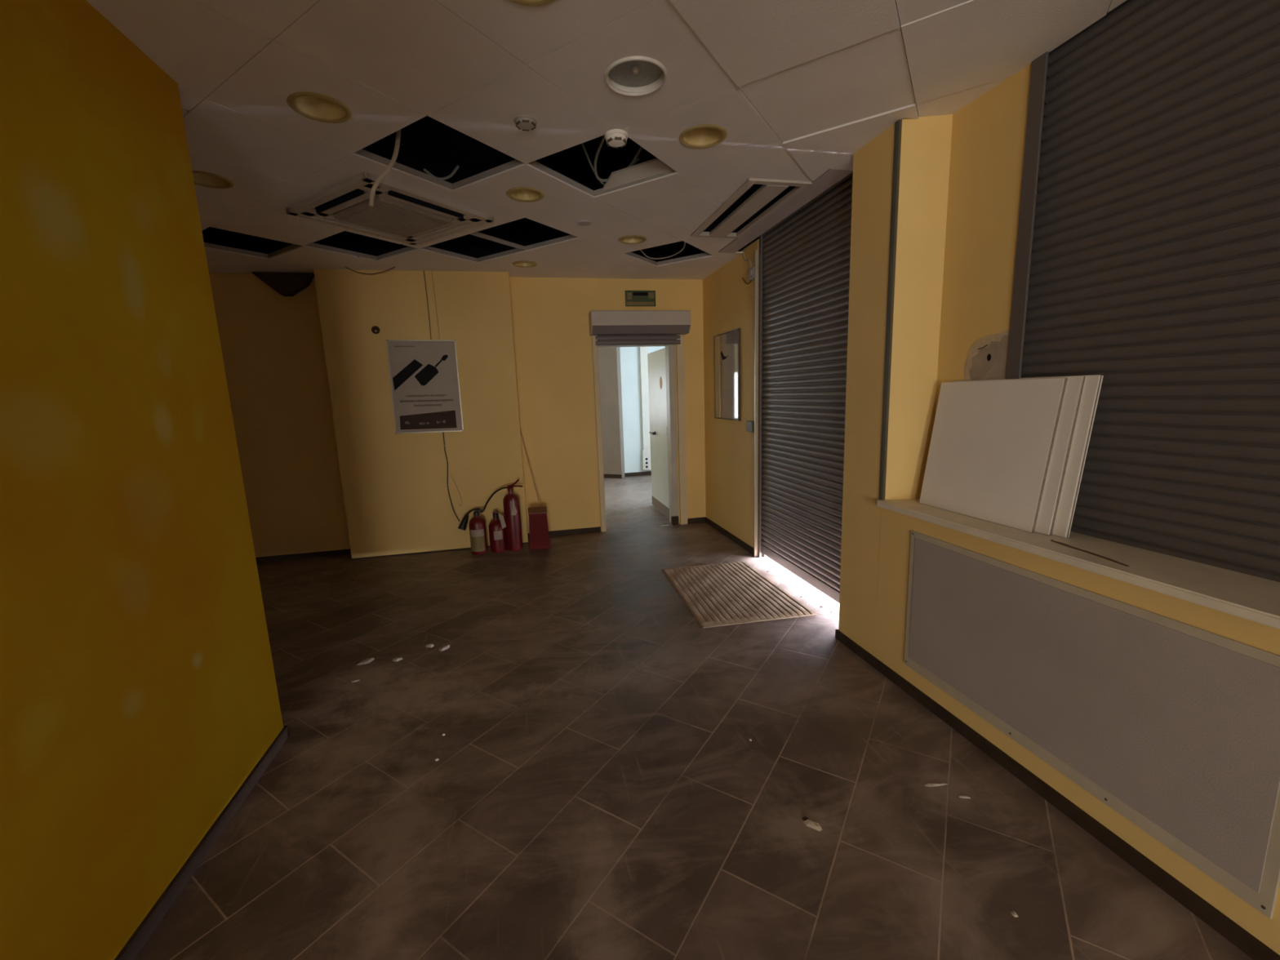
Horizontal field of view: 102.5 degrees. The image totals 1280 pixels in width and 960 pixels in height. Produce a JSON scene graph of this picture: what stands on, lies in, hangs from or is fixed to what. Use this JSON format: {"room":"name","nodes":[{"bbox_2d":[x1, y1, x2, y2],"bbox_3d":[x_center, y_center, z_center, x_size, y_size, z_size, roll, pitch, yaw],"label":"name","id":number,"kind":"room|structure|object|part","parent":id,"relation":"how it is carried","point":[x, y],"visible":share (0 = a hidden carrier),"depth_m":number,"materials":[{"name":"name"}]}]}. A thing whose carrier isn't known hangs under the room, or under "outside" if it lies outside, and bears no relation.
{"room":"vacant shop interior","nodes":[
{"label":"vacant shop interior","id":0,"kind":"room"},
{"bbox_2d":[0,0,283,959],"bbox_3d":[-0.753,0.286,-2.553,0.160,3.420,9.720,-4,10,-12],"label":"wall","id":1,"kind":"structure","parent":0,"point":[139,695],"depth_m":1.51,"materials":[{"name":"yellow paint"}]},
{"bbox_2d":[114,725,288,959],"bbox_3d":[-1.160,1.613,-0.196,0.172,0.055,5.432,-4,10,-12],"label":"baseboard","id":2,"kind":"structure","parent":1,"relation":"attached to","point":[137,940],"depth_m":1.75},
{"bbox_2d":[208,273,706,557],"bbox_3d":[-1.953,-1.005,5.411,5.800,3.420,0.150,-4,10,-12],"label":"wall","id":3,"kind":"structure","parent":0,"point":[272,342],"depth_m":5.29,"materials":[{"name":"yellow paint"}]},
{"bbox_2d":[251,271,314,296],"bbox_3d":[-3.340,-1.840,4.841,0.510,0.200,0.075,-4,10,-12],"label":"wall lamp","id":4,"kind":"object","parent":3,"relation":"attached to","point":[286,284],"visible":0.94,"depth_m":4.81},
{"bbox_2d":[313,268,528,558],"bbox_3d":[-2.139,-0.967,5.191,1.740,3.408,0.235,-4,10,-12],"label":"wall panel","id":5,"kind":"object","parent":3,"relation":"attached to","point":[397,499],"visible":0.57,"depth_m":5.12,"materials":[{"name":"yellow paint"}]},
{"bbox_2d":[371,325,379,333],"bbox_3d":[-2.520,-1.429,4.890,0.076,0.076,0.036,-4,10,-12],"label":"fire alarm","id":6,"kind":"object","parent":5,"relation":"attached to","point":[375,330],"visible":1,"depth_m":4.88,"materials":[{"name":"black plastic"}]},
{"bbox_2d":[386,339,463,434],"bbox_3d":[-2.114,-0.918,5.069,0.643,0.906,0.022,-4,10,-12],"label":"framed poster","id":7,"kind":"object","parent":5,"relation":"attached to","point":[424,374],"visible":1,"depth_m":5.06,"materials":[{"name":"paper"}]},
{"bbox_2d":[442,431,459,521],"bbox_3d":[-1.927,-0.025,5.240,0.100,0.927,0.019,0,10,11],"label":"cable","id":8,"kind":"object","parent":5,"relation":"attached to","point":[442,432],"visible":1,"depth_m":5.24,"materials":[{"name":"brown plastic"}]},
{"bbox_2d":[255,516,705,563],"bbox_3d":[-1.908,0.684,5.495,5.590,0.060,0.226,-4,10,-12],"label":"baseboard","id":9,"kind":"structure","parent":3,"relation":"attached to","point":[342,552],"depth_m":5.32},
{"bbox_2d":[597,344,678,522],"bbox_3d":[-0.020,-0.510,5.935,0.882,2.140,0.145,-4,10,-12],"label":"door frame","id":10,"kind":"structure","parent":3,"relation":"in","point":[669,348],"depth_m":5.95,"materials":[{"name":"white wood"}]},
{"bbox_2d":[647,347,669,518],"bbox_3d":[0.229,-0.600,6.571,0.108,2.050,0.970,-4,10,-12],"label":"door leaf","id":11,"kind":"structure","parent":10,"relation":"attached to","point":[656,359],"depth_m":6.56,"materials":[{"name":"white plastic"}]},
{"bbox_3d":[0.272,0.350,6.732,0.005,0.120,0.950,-4,10,-12],"label":"kick plate","id":12,"kind":"part","parent":11,"relation":"part of","materials":[{"name":"metal"}]},
{"bbox_2d":[588,310,690,532],"bbox_3d":[0.038,-0.617,5.728,1.078,2.415,0.226,-4,10,-12],"label":"roller shutter","id":13,"kind":"object","parent":3,"relation":"attached to","point":[606,327],"visible":1,"depth_m":5.61,"materials":[{"name":"white paint"}]},
{"bbox_3d":[-0.455,-0.492,5.736,0.057,2.200,0.035,-4,10,-12],"label":"guide rail","id":14,"kind":"part","parent":13,"relation":"part of","materials":[{"name":"beige paint"}]},
{"bbox_2d":[595,334,680,344],"bbox_3d":[-0.016,-1.545,5.653,0.955,0.101,0.018,-4,10,-12],"label":"roller shutter","id":15,"kind":"object","parent":13,"relation":"hanging from","point":[610,339],"depth_m":5.65,"materials":[{"name":"grey paint"}]},
{"bbox_3d":[0.484,-0.559,5.938,0.088,2.200,0.035,-4,10,-12],"label":"guide rail","id":16,"kind":"part","parent":13,"relation":"part of","materials":[{"name":"grey metal"}]},
{"bbox_2d":[625,290,655,306],"bbox_3d":[0.006,-1.981,5.609,0.338,0.165,0.023,-4,10,-12],"label":"wall sign","id":17,"kind":"object","parent":3,"relation":"attached to","point":[633,298],"visible":1,"depth_m":5.60,"materials":[{"name":"plastic"}]},
{"bbox_2d":[86,0,1126,279],"bbox_3d":[-0.615,-1.053,-1.075,5.595,0.020,12.920,-4,10,-12],"label":"ceiling","id":18,"kind":"structure","parent":0,"point":[797,88],"depth_m":2.09,"materials":[{"name":"white tile"}]},
{"bbox_2d":[191,170,235,189],"bbox_3d":[-2.360,-1.674,2.798,0.236,0.087,0.236,-4,10,-12],"label":"recessed light","id":19,"kind":"object","parent":18,"relation":"in","point":[203,179],"visible":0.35,"depth_m":2.87,"materials":[{"name":"gold metal"}]},
{"bbox_2d":[286,91,351,123],"bbox_3d":[-1.347,-1.603,2.158,0.236,0.087,0.236,-4,10,-12],"label":"recessed light","id":20,"kind":"object","parent":18,"relation":"in","point":[314,106],"visible":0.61,"depth_m":2.22,"materials":[{"name":"gold metal"}]},
{"bbox_2d":[345,266,395,274],"bbox_3d":[-2.508,-1.933,4.713,0.671,0.089,0.080,-3,10,-4],"label":"wire","id":21,"kind":"object","parent":18,"relation":"hanging from","point":[345,267],"visible":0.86,"depth_m":4.74,"materials":[{"name":"brown"}]},
{"bbox_2d":[285,134,493,244],"bbox_3d":[-1.627,-1.858,3.375,0.904,0.306,0.904,4,11,32],"label":"air conditioner","id":22,"kind":"object","parent":18,"relation":"attached to","point":[400,212],"visible":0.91,"depth_m":3.21,"materials":[{"name":"white paint"}]},
{"bbox_3d":[-1.624,-1.757,3.392,0.904,0.050,0.904,4,11,32],"label":"panel","id":23,"kind":"part","parent":22,"relation":"part of","materials":[{"name":"white paint"}]},
{"bbox_2d":[333,195,452,237],"bbox_3d":[-1.623,-1.732,3.396,0.520,0.042,0.520,4,11,32],"label":"grille","id":24,"kind":"object","parent":22,"relation":"attached to","point":[406,216],"depth_m":3.30,"materials":[{"name":"plastic"}]},
{"bbox_2d":[423,270,431,338],"bbox_3d":[-2.051,-1.697,4.961,0.008,0.660,0.016,0,10,10],"label":"wire","id":25,"kind":"object","parent":18,"relation":"hanging from","point":[424,270],"visible":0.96,"depth_m":4.96,"materials":[{"name":"brown"}]},
{"bbox_2d":[431,272,439,339],"bbox_3d":[-1.980,-1.698,4.981,0.019,0.650,0.007,-8,11,-33],"label":"wire","id":26,"kind":"object","parent":18,"relation":"hanging from","point":[432,273],"visible":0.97,"depth_m":4.98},
{"bbox_2d":[202,217,759,262],"bbox_3d":[-0.632,-1.381,-1.129,5.605,0.612,12.925,-4,10,-12],"label":"ceiling openings","id":27,"kind":"object","parent":18,"relation":"in","point":[524,232],"visible":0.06,"depth_m":4.95,"materials":[{"name":"black"}]},
{"bbox_2d":[511,260,537,267],"bbox_3d":[-1.075,-2.052,4.790,0.236,0.087,0.236,-4,10,-12],"label":"recessed light","id":28,"kind":"object","parent":18,"relation":"in","point":[523,264],"visible":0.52,"depth_m":4.86,"materials":[{"name":"gold metal"}]},
{"bbox_2d":[513,115,537,131],"bbox_3d":[-0.517,-1.612,2.324,0.103,0.028,0.103,-4,10,-12],"label":"smoke detector","id":29,"kind":"object","parent":18,"relation":"attached to","point":[525,122],"visible":1,"depth_m":2.30,"materials":[{"name":"white plastic"}]},
{"bbox_2d":[506,186,545,202],"bbox_3d":[-0.705,-1.792,3.154,0.236,0.087,0.236,-4,10,-12],"label":"recessed light","id":30,"kind":"object","parent":18,"relation":"in","point":[525,194],"visible":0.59,"depth_m":3.23,"materials":[{"name":"gold metal"}]},
{"bbox_2d":[509,0,555,6],"bbox_3d":[-0.335,-1.531,1.519,0.236,0.087,0.236,-4,10,-12],"label":"recessed light","id":31,"kind":"object","parent":18,"relation":"in","point":[525,2],"visible":1,"depth_m":1.62,"materials":[{"name":"gold metal"}]},
{"bbox_2d":[186,0,917,265],"bbox_3d":[-0.622,-1.080,-1.042,5.380,0.032,12.734,-4,10,-12],"label":"trim","id":32,"kind":"structure","parent":18,"relation":"attached to","point":[362,153],"depth_m":4.07,"materials":[{"name":"white metal"}]},
{"bbox_2d":[423,164,459,180],"bbox_3d":[-1.125,-1.759,2.945,0.204,0.050,0.078,-2,9,0],"label":"cable","id":33,"kind":"object","parent":32,"relation":"on","point":[457,166],"visible":1,"depth_m":2.95,"materials":[{"name":"grey plastic"}]},
{"bbox_2d":[577,219,591,226],"bbox_3d":[-0.399,-1.849,3.697,0.100,0.014,0.100,-4,10,-12],"label":"plate","id":34,"kind":"object","parent":18,"relation":"attached to","point":[584,222],"visible":1,"depth_m":3.68,"materials":[{"name":"white plastic"}]},
{"bbox_2d":[617,235,647,244],"bbox_3d":[-0.062,-1.981,4.150,0.236,0.087,0.236,-4,10,-12],"label":"recessed light","id":35,"kind":"object","parent":18,"relation":"in","point":[628,239],"visible":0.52,"depth_m":4.22,"materials":[{"name":"gold metal"}]},
{"bbox_2d":[604,56,666,96],"bbox_3d":[-0.018,-1.610,2.022,0.249,0.059,0.249,-4,10,-12],"label":"ceiling speaker","id":36,"kind":"object","parent":18,"relation":"attached to","point":[648,74],"visible":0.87,"depth_m":2.05,"materials":[{"name":"white plastic"}]},
{"bbox_2d":[608,60,662,87],"bbox_3d":[-0.018,-1.623,2.020,0.217,0.032,0.217,-4,10,-12],"label":"grille","id":37,"kind":"object","parent":36,"relation":"attached to","point":[633,73],"depth_m":2.05,"materials":[{"name":"grey metal"}]},
{"bbox_2d":[602,158,673,191],"bbox_3d":[-0.030,-1.813,3.038,0.516,0.067,0.047,4,11,32],"label":"tile offcut","id":38,"kind":"structure","parent":18,"relation":"on","point":[655,166],"depth_m":3.03,"materials":[{"name":"white paint"}]},
{"bbox_2d":[640,241,685,259],"bbox_3d":[0.256,-2.079,4.619,0.550,0.083,0.228,6,13,41],"label":"cable","id":39,"kind":"object","parent":18,"relation":"hanging from","point":[684,242],"visible":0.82,"depth_m":4.75,"materials":[{"name":"white plastic"}]},
{"bbox_2d":[679,124,727,148],"bbox_3d":[0.308,-1.720,2.514,0.236,0.087,0.236,-4,10,-12],"label":"recessed light","id":40,"kind":"object","parent":18,"relation":"in","point":[703,135],"visible":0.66,"depth_m":2.58,"materials":[{"name":"gold metal"}]},
{"bbox_2d":[690,177,812,238],"bbox_3d":[0.723,-1.928,3.602,0.412,0.124,1.104,-4,10,-12],"label":"ceiling vent","id":41,"kind":"object","parent":18,"relation":"in","point":[756,199],"visible":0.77,"depth_m":3.53,"materials":[{"name":"white metal"}]},
{"bbox_3d":[0.731,-1.881,3.614,0.147,0.026,1.009,-4,10,-12],"label":"blade","id":42,"kind":"part","parent":41,"relation":"part of","materials":[{"name":"white paint"}]},
{"bbox_2d":[597,346,624,477],"bbox_3d":[-1.069,-1.758,9.729,1.526,3.420,0.227,2,10,21],"label":"wall","id":43,"kind":"structure","parent":0,"point":[609,357],"depth_m":9.50,"materials":[{"name":"white paint"}]},
{"bbox_2d":[604,474,622,478],"bbox_3d":[-0.904,-0.087,9.866,1.235,0.070,0.016,2,10,24],"label":"baseboard","id":44,"kind":"structure","parent":43,"relation":"attached to","point":[611,476],"depth_m":9.68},
{"bbox_2d":[619,346,665,472],"bbox_3d":[0.486,-1.824,9.796,1.930,3.420,0.170,-4,10,-12],"label":"wall","id":45,"kind":"structure","parent":0,"point":[629,356],"depth_m":9.64,"materials":[{"name":"white paint"}]},
{"bbox_2d":[624,471,651,476],"bbox_3d":[0.510,-0.154,9.972,1.800,0.070,0.015,-4,10,-12],"label":"baseboard","id":46,"kind":"structure","parent":45,"relation":"attached to","point":[649,473],"depth_m":9.85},
{"bbox_2d":[639,346,651,470],"bbox_3d":[0.092,-1.508,9.632,0.170,2.680,0.072,-4,10,-12],"label":"cable trunking","id":47,"kind":"object","parent":45,"relation":"attached to","point":[643,351],"visible":0.91,"depth_m":9.64,"materials":[{"name":"white plastic"}]},
{"bbox_2d":[133,475,1253,959],"bbox_3d":[-0.337,1.343,1.772,7.300,0.120,17.850,-4,10,-12],"label":"floor","id":48,"kind":"structure","parent":0,"point":[598,788],"depth_m":2.00,"materials":[{"name":"tile"}]},
{"bbox_2d":[356,657,374,665],"bbox_3d":[-1.665,1.096,3.123,0.089,0.013,0.073,-4,10,-12],"label":"scrap","id":49,"kind":"object","parent":48,"relation":"on","point":[367,660],"visible":1,"depth_m":3.11,"materials":[{"name":"white paper"}]},
{"bbox_2d":[392,657,403,662],"bbox_3d":[-1.475,1.089,3.127,0.061,0.013,0.045,-4,10,-12],"label":"scrap","id":50,"kind":"object","parent":48,"relation":"on","point":[397,660],"visible":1,"depth_m":3.12,"materials":[{"name":"white paper"}]},
{"bbox_2d":[425,643,434,647],"bbox_3d":[-1.345,1.056,3.288,0.052,0.015,0.045,6,12,38],"label":"scrap","id":51,"kind":"object","parent":48,"relation":"on","point":[431,645],"visible":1,"depth_m":3.28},
{"bbox_2d":[438,644,449,651],"bbox_3d":[-1.236,1.058,3.259,0.047,0.013,0.082,5,12,37],"label":"scrap","id":52,"kind":"object","parent":48,"relation":"on","point":[444,647],"visible":1,"depth_m":3.24,"materials":[{"name":"white paper"}]},
{"bbox_2d":[468,509,487,555],"bbox_3d":[-1.646,0.524,5.225,0.165,0.447,0.162,-4,10,-12],"label":"fire extinguisher","id":53,"kind":"object","parent":48,"relation":"on","point":[477,533],"visible":1,"depth_m":5.17,"materials":[{"name":"red paint"}]},
{"bbox_2d":[457,479,522,551],"bbox_3d":[-1.521,0.369,5.265,0.669,0.731,0.174,-3,10,-5],"label":"fire extinguisher","id":54,"kind":"object","parent":48,"relation":"on","point":[511,504],"visible":0.94,"depth_m":5.23,"materials":[{"name":"red paint"}]},
{"bbox_3d":[-1.294,0.034,5.240,0.127,0.079,0.021,-3,10,-7],"label":"lever","id":55,"kind":"part","parent":54,"relation":"part of","materials":[{"name":"red paint"}]},
{"bbox_3d":[-1.278,0.068,5.250,0.158,0.028,0.021,-3,10,-8],"label":"carry handle","id":56,"kind":"part","parent":54,"relation":"part of","materials":[{"name":"red paint"}]},
{"bbox_2d":[488,511,506,552],"bbox_3d":[-1.468,0.524,5.281,0.163,0.415,0.162,-7,11,-25],"label":"fire extinguisher","id":57,"kind":"object","parent":48,"relation":"on","point":[496,526],"visible":1,"depth_m":5.23,"materials":[{"name":"red paint"}]},
{"bbox_2d":[520,427,550,540],"bbox_3d":[-1.151,-0.011,5.537,0.358,1.328,0.014,4,11,31],"label":"wooden rod","id":58,"kind":"object","parent":48,"relation":"on","point":[520,428],"visible":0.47,"depth_m":5.53,"materials":[{"name":"brown wood"}]},
{"bbox_2d":[528,506,550,549],"bbox_3d":[-1.060,0.498,5.378,0.210,0.407,0.223,-4,10,-12],"label":"metal box","id":59,"kind":"object","parent":48,"relation":"on","point":[538,522],"visible":1,"depth_m":5.29,"materials":[{"name":"red paint"}]},
{"bbox_3d":[-1.066,0.315,5.344,0.189,0.035,0.196,-4,10,-12],"label":"lid","id":60,"kind":"part","parent":59,"relation":"part of","materials":[{"name":"red paint"}]},
{"bbox_2d":[671,515,679,524],"bbox_3d":[0.416,0.478,6.122,0.085,0.100,0.048,-4,10,-12],"label":"block","id":61,"kind":"object","parent":48,"relation":"on","point":[674,519],"visible":1,"depth_m":6.10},
{"bbox_2d":[662,560,817,628],"bbox_3d":[0.707,0.855,4.055,0.858,0.017,1.225,-4,10,-12],"label":"doormat","id":62,"kind":"object","parent":48,"relation":"on","point":[735,593],"visible":1,"depth_m":3.89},
{"bbox_2d":[803,818,822,831],"bbox_3d":[0.620,1.230,1.841,0.068,0.015,0.030,4,11,33],"label":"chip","id":63,"kind":"object","parent":48,"relation":"on","point":[809,823],"visible":1,"depth_m":1.83,"materials":[{"name":"paint"}]},
{"bbox_2d":[924,782,947,786],"bbox_3d":[1.157,1.188,2.006,0.096,0.006,0.016,-2,9,-1],"label":"scrap","id":64,"kind":"object","parent":48,"relation":"on","point":[929,784],"visible":1,"depth_m":2.00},
{"bbox_2d":[959,795,970,798],"bbox_3d":[1.226,1.196,1.943,0.041,0.006,0.013,-1,10,6],"label":"scrap","id":65,"kind":"object","parent":48,"relation":"on","point":[961,796],"visible":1,"depth_m":1.94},
{"bbox_2d":[1010,910,1017,917],"bbox_3d":[1.100,1.273,1.510,0.016,0.006,0.019,-4,10,-12],"label":"chip","id":66,"kind":"object","parent":48,"relation":"on","point":[1013,913],"visible":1,"depth_m":1.51,"materials":[{"name":"white"}]},
{"bbox_2d":[702,239,765,555],"bbox_3d":[1.014,-1.085,5.271,0.260,3.420,1.430,-4,10,-12],"label":"wall","id":67,"kind":"structure","parent":0,"point":[728,301],"depth_m":5.21,"materials":[{"name":"yellow paint"}]},
{"bbox_2d":[713,328,740,421],"bbox_3d":[0.881,-1.053,5.230,0.022,0.870,0.650,-4,10,-12],"label":"mirror","id":68,"kind":"object","parent":67,"relation":"attached to","point":[726,344],"visible":1,"depth_m":5.19,"materials":[{"name":"brown mirror"}]},
{"bbox_2d":[705,516,754,555],"bbox_3d":[0.939,0.581,5.519,0.014,0.060,1.390,-4,10,-12],"label":"baseboard","id":69,"kind":"structure","parent":67,"relation":"attached to","point":[717,527],"depth_m":5.40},
{"bbox_2d":[742,253,754,280],"bbox_3d":[0.957,-1.903,4.554,0.040,0.273,0.264,-4,10,-12],"label":"cable box","id":70,"kind":"object","parent":67,"relation":"attached to","point":[750,271],"visible":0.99,"depth_m":4.49,"materials":[{"name":"white plastic"}]},
{"bbox_2d":[746,420,754,432],"bbox_3d":[1.021,-0.493,4.734,0.035,0.100,0.120,-4,10,-12],"label":"junction box","id":71,"kind":"object","parent":67,"relation":"attached to","point":[750,424],"visible":0.8,"depth_m":4.70,"materials":[{"name":"grey plastic"}]},
{"bbox_2d":[754,249,758,556],"bbox_3d":[1.041,-0.620,4.609,0.030,2.720,0.016,-4,10,-12],"label":"strip","id":72,"kind":"object","parent":67,"relation":"attached to","point":[756,251],"visible":1,"depth_m":4.57,"materials":[{"name":"metal"}]},
{"bbox_2d":[718,168,853,253],"bbox_3d":[0.973,-1.948,3.791,0.152,0.064,1.758,-4,10,-12],"label":"trim","id":73,"kind":"structure","parent":67,"relation":"attached to","point":[830,177],"depth_m":3.53,"materials":[{"name":"white metal"}]},
{"bbox_2d":[757,172,853,603],"bbox_3d":[1.261,-0.658,3.804,0.058,3.045,1.640,-4,10,-12],"label":"roller shutter","id":74,"kind":"object","parent":67,"relation":"attached to","point":[804,258],"visible":0.49,"depth_m":3.86,"materials":[{"name":"grey paint"}]},
{"bbox_3d":[1.087,-0.758,4.577,0.058,3.000,0.044,-4,10,-12],"label":"guide rail","id":75,"kind":"part","parent":74,"relation":"part of","materials":[{"name":"grey metal"}]},
{"bbox_2d":[838,111,952,657],"bbox_3d":[1.471,-0.676,2.732,0.490,3.420,0.502,-4,10,-12],"label":"wall pier","id":76,"kind":"object","parent":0,"point":[926,141],"visible":0.46,"depth_m":2.64,"materials":[{"name":"yellow paint"}]},
{"bbox_2d":[878,119,902,500],"bbox_3d":[1.250,-0.798,2.573,0.016,1.828,0.030,-4,10,-12],"label":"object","id":77,"kind":"object","parent":76,"relation":"attached to","point":[898,124],"visible":1,"depth_m":2.55,"materials":[{"name":"metal"}]},
{"bbox_2d":[934,63,1031,417],"bbox_3d":[1.645,-1.083,2.341,0.260,2.500,0.413,-4,10,-12],"label":"wall niche","id":78,"kind":"object","parent":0,"point":[988,140],"visible":0.22,"depth_m":2.28,"materials":[{"name":"yellow paint"}]},
{"bbox_2d":[964,328,1009,380],"bbox_3d":[1.554,-0.540,2.310,0.007,0.245,0.224,-4,10,-12],"label":"plaster patch","id":79,"kind":"object","parent":78,"relation":"attached to","point":[987,359],"visible":0.96,"depth_m":2.29,"materials":[{"name":"brown"}]},
{"bbox_2d":[1005,0,1279,582],"bbox_3d":[1.869,-0.673,0.958,0.080,2.128,2.477,-4,10,-12],"label":"roller shutter","id":80,"kind":"object","parent":78,"relation":"attached to","point":[1148,255],"visible":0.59,"depth_m":1.69,"materials":[{"name":"grey metal"}]},
{"bbox_3d":[1.605,-0.873,2.119,0.080,2.099,0.062,-4,10,-12],"label":"guide rail","id":81,"kind":"part","parent":80,"relation":"part of","materials":[{"name":"grey metal"}]},
{"bbox_2d":[874,507,1279,955],"bbox_3d":[1.855,0.796,1.434,0.490,0.920,2.950,-4,10,-12],"label":"wall","id":82,"kind":"structure","parent":0,"point":[894,553],"depth_m":1.81,"materials":[{"name":"yellow paint"}]},
{"bbox_2d":[876,498,1279,629],"bbox_3d":[1.715,0.336,1.339,0.310,0.032,2.960,-4,10,-12],"label":"window sill","id":83,"kind":"structure","parent":82,"relation":"on","point":[1248,597],"depth_m":1.64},
{"bbox_2d":[919,377,1067,533],"bbox_3d":[1.522,-0.136,2.282,0.104,0.602,0.600,-4,10,-12],"label":"board","id":84,"kind":"object","parent":83,"relation":"on","point":[992,442],"visible":1,"depth_m":2.22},
{"bbox_2d":[953,375,1086,535],"bbox_3d":[1.554,-0.131,2.237,0.100,0.605,0.602,-4,10,-12],"label":"board","id":85,"kind":"object","parent":83,"relation":"on","point":[1074,388],"visible":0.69,"depth_m":1.97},
{"bbox_2d":[1028,374,1103,537],"bbox_3d":[1.584,-0.127,2.197,0.093,0.607,0.601,-4,10,-12],"label":"board","id":86,"kind":"object","parent":83,"relation":"on","point":[1088,405],"visible":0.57,"depth_m":1.93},
{"bbox_2d":[1050,539,1128,566],"bbox_3d":[1.551,0.249,1.784,0.018,0.002,0.301,-2,10,-2],"label":"wood splinter","id":87,"kind":"object","parent":83,"relation":"on","point":[1057,542],"visible":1,"depth_m":1.77,"materials":[{"name":"brown"}]},
{"bbox_2d":[903,530,1279,919],"bbox_3d":[1.486,0.695,1.926,0.010,0.702,1.340,-4,10,-12],"label":"panel","id":88,"kind":"object","parent":82,"relation":"attached to","point":[1172,725],"visible":1,"depth_m":1.65,"materials":[{"name":"grey metal"}]},
{"bbox_3d":[-0.561,-1.736,-1.182,6.150,0.100,13.300,-4,10,-12],"label":"slab","id":89,"kind":"object","parent":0,"visible":0},
{"bbox_2d":[368,128,400,207],"bbox_3d":[-1.254,-1.804,2.469,0.191,0.922,0.021,-4,10,-12],"label":"conduit","id":90,"kind":"object","parent":89,"relation":"hanging from","point":[388,168],"visible":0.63,"depth_m":2.51,"materials":[{"name":"grey plastic"}]},
{"bbox_2d":[581,142,639,185],"bbox_3d":[-0.251,-2.095,3.057,0.476,0.576,0.185,-5,10,-19],"label":"cable","id":91,"kind":"object","parent":89,"relation":"hanging from","point":[582,144],"visible":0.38,"depth_m":3.03,"materials":[{"name":"grey plastic"}]},
{"bbox_2d":[604,128,627,148],"bbox_3d":[-0.117,-1.965,2.488,0.160,0.691,0.258,-4,10,-12],"label":"smoke detector","id":92,"kind":"object","parent":89,"relation":"hanging from","point":[615,138],"visible":0.79,"depth_m":2.44,"materials":[{"name":"white plastic"}]},
{"bbox_2d":[594,134,642,182],"bbox_3d":[-0.060,-2.065,2.815,0.365,0.573,0.659,-4,10,-12],"label":"cable","id":93,"kind":"object","parent":89,"relation":"hanging from","point":[633,162],"visible":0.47,"depth_m":3.03,"materials":[{"name":"grey plastic"}]},
{"bbox_3d":[2.852,0.296,-3.364,0.490,3.420,6.580,-4,10,-12],"label":"wall","id":94,"kind":"structure","parent":0,"visible":0},
{"bbox_2d":[835,629,1279,959],"bbox_3d":[2.406,1.711,-1.528,0.224,0.055,9.880,-4,10,-12],"label":"baseboard","id":95,"kind":"object","parent":94,"relation":"attached to","point":[1238,936],"visible":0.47,"depth_m":1.75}
]}

